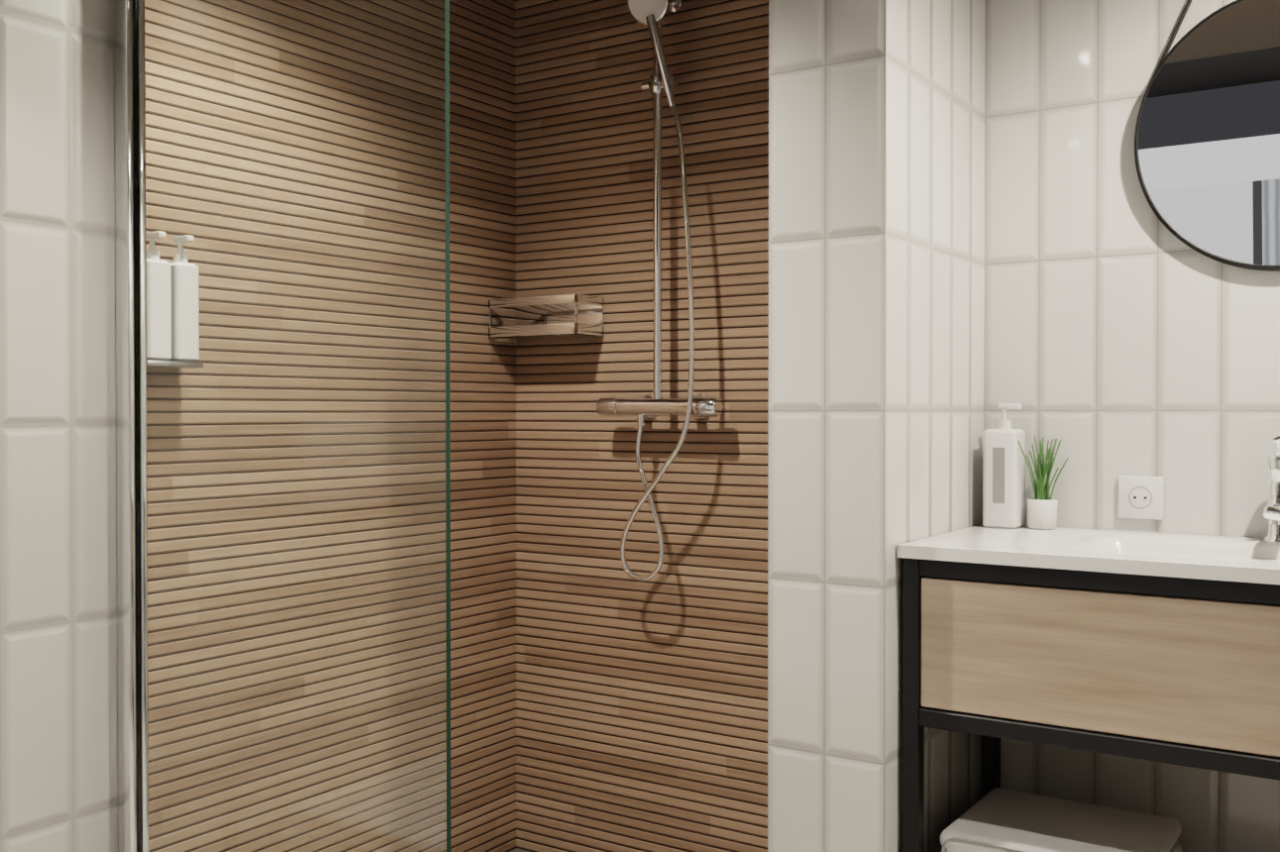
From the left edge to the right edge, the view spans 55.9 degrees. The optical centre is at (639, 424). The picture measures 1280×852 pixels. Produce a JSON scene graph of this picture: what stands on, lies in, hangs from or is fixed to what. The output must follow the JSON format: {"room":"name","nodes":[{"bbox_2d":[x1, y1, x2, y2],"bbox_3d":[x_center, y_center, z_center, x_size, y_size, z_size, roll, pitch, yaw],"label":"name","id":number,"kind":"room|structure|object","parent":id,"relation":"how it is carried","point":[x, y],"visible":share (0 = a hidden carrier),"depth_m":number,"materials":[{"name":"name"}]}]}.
{"room":"bathroom","nodes":[
{"label":"bathroom","id":0,"kind":"room"},
{"bbox_2d":[0,0,118,851],"bbox_3d":[-1.855,0.002,0.842,0.510,2.300,2.960,0,1,34],"label":"tiles","id":1,"kind":"structure","parent":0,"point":[58,705],"depth_m":1.83,"materials":[{"name":"white tile"}]},
{"bbox_2d":[144,0,516,851],"bbox_3d":[-0.739,-0.020,2.772,0.220,2.300,1.490,0,1,34],"label":"wall","id":2,"kind":"structure","parent":0,"point":[483,412],"depth_m":2.68,"materials":[{"name":"brown wood"}]},
{"bbox_2d":[145,230,203,368],"bbox_3d":[-0.894,-0.232,2.272,0.072,0.249,0.120,0,1,34],"label":"soap dispensers","id":3,"kind":"object","parent":2,"relation":"attached to","point":[172,277],"depth_m":2.26,"materials":[{"name":"white plastic"}]},
{"bbox_2d":[509,848,530,851],"bbox_3d":[-0.509,1.202,0.853,2.750,0.100,4.450,0,1,34],"label":"floor","id":4,"kind":"structure","parent":0,"point":[517,850],"depth_m":3.18,"materials":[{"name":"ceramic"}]},
{"bbox_2d":[113,0,148,851],"bbox_3d":[-0.534,0.128,1.735,0.691,2.028,0.034,0,1,34],"label":"screen frame","id":5,"kind":"object","parent":4,"relation":"on","point":[127,65],"visible":0.82,"depth_m":1.91,"materials":[{"name":"silver metal"}]},
{"bbox_2d":[132,0,450,851],"bbox_3d":[-0.531,0.128,1.734,0.689,2.012,0.008,0,1,34],"label":"screen panel","id":6,"kind":"object","parent":5,"relation":"in","point":[448,527],"visible":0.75,"depth_m":1.70,"materials":[{"name":"clear glass"}]},
{"bbox_2d":[515,0,768,851],"bbox_3d":[0.189,-0.022,2.946,1.130,2.300,0.170,0,1,34],"label":"wall","id":7,"kind":"structure","parent":0,"point":[641,716],"depth_m":2.97,"materials":[{"name":"brown wood"}]},
{"bbox_2d":[488,293,603,340],"bbox_3d":[-0.240,-0.268,3.058,0.281,0.100,0.113,0,1,34],"label":"shower shelf","id":8,"kind":"object","parent":7,"relation":"attached to","point":[564,316],"visible":1,"depth_m":3.04,"materials":[{"name":"silver metal"}]},
{"bbox_2d":[596,0,722,581],"bbox_3d":[-0.069,-0.361,2.682,0.330,1.468,0.547,0,1,34],"label":"shower column","id":9,"kind":"structure","parent":7,"relation":"attached to","point":[658,85],"depth_m":2.83,"materials":[{"name":"silver metal"}]},
{"bbox_2d":[767,0,985,851],"bbox_3d":[0.471,-0.015,2.337,0.223,2.300,0.530,0,1,34],"label":"wall tiles","id":10,"kind":"structure","parent":0,"point":[876,271],"depth_m":2.13,"materials":[{"name":"white tile"}]},
{"bbox_2d":[983,0,1279,851],"bbox_3d":[1.176,-0.015,2.286,1.245,2.300,0.170,0,1,34],"label":"wall tiles","id":11,"kind":"structure","parent":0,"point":[1128,331],"depth_m":2.35,"materials":[{"name":"white tile"}]},
{"bbox_2d":[901,557,1279,851],"bbox_3d":[1.050,0.569,1.992,1.114,0.670,0.468,0,1,34],"label":"bathroom vanity","id":12,"kind":"object","parent":11,"relation":"attached to","point":[1178,671],"visible":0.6,"depth_m":1.93,"materials":[{"name":"beige wood"}]},
{"bbox_2d":[940,787,1181,851],"bbox_3d":[0.751,0.788,2.150,0.362,0.150,0.324,0,1,34],"label":"storage box","id":13,"kind":"object","parent":12,"relation":"in","point":[998,819],"visible":1,"depth_m":2.13,"materials":[{"name":"white fabric"}]},
{"bbox_2d":[896,524,1279,584],"bbox_3d":[1.045,0.252,1.984,1.120,0.081,0.480,0,1,34],"label":"countertop","id":14,"kind":"structure","parent":12,"relation":"on","point":[1222,558],"depth_m":2.08,"materials":[{"name":"white"}]},
{"bbox_2d":[982,403,1025,529],"bbox_3d":[0.728,0.082,2.413,0.068,0.247,0.069,0,1,34],"label":"soap dispenser","id":15,"kind":"object","parent":14,"relation":"on","point":[1004,462],"visible":1,"depth_m":2.39,"materials":[{"name":"white plastic"}]},
{"bbox_2d":[1017,436,1068,530],"bbox_3d":[0.802,0.115,2.381,0.089,0.181,0.087,0,1,34],"label":"potted plant","id":16,"kind":"object","parent":14,"relation":"on","point":[1042,511],"visible":1,"depth_m":2.37,"materials":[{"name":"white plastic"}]},
{"bbox_2d":[1263,435,1279,542],"bbox_3d":[1.111,0.114,2.095,0.058,0.191,0.158,0,1,34],"label":"faucet","id":17,"kind":"object","parent":14,"relation":"on","point":[1271,511],"visible":1,"depth_m":2.12,"materials":[{"name":"silver metal"}]},
{"bbox_2d":[1118,475,1164,520],"bbox_3d":[0.963,0.141,2.320,0.082,0.082,0.012,0,1,34],"label":"electrical outlet","id":18,"kind":"object","parent":11,"relation":"attached to","point":[1140,497],"visible":1,"depth_m":2.31,"materials":[{"name":"white plastic"}]},
{"bbox_2d":[1134,0,1279,271],"bbox_3d":[1.154,-0.710,2.163,0.507,0.864,0.046,0,1,34],"label":"round mirror","id":19,"kind":"object","parent":11,"relation":"attached to","point":[1207,146],"visible":1,"depth_m":2.21,"materials":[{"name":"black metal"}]}
]}

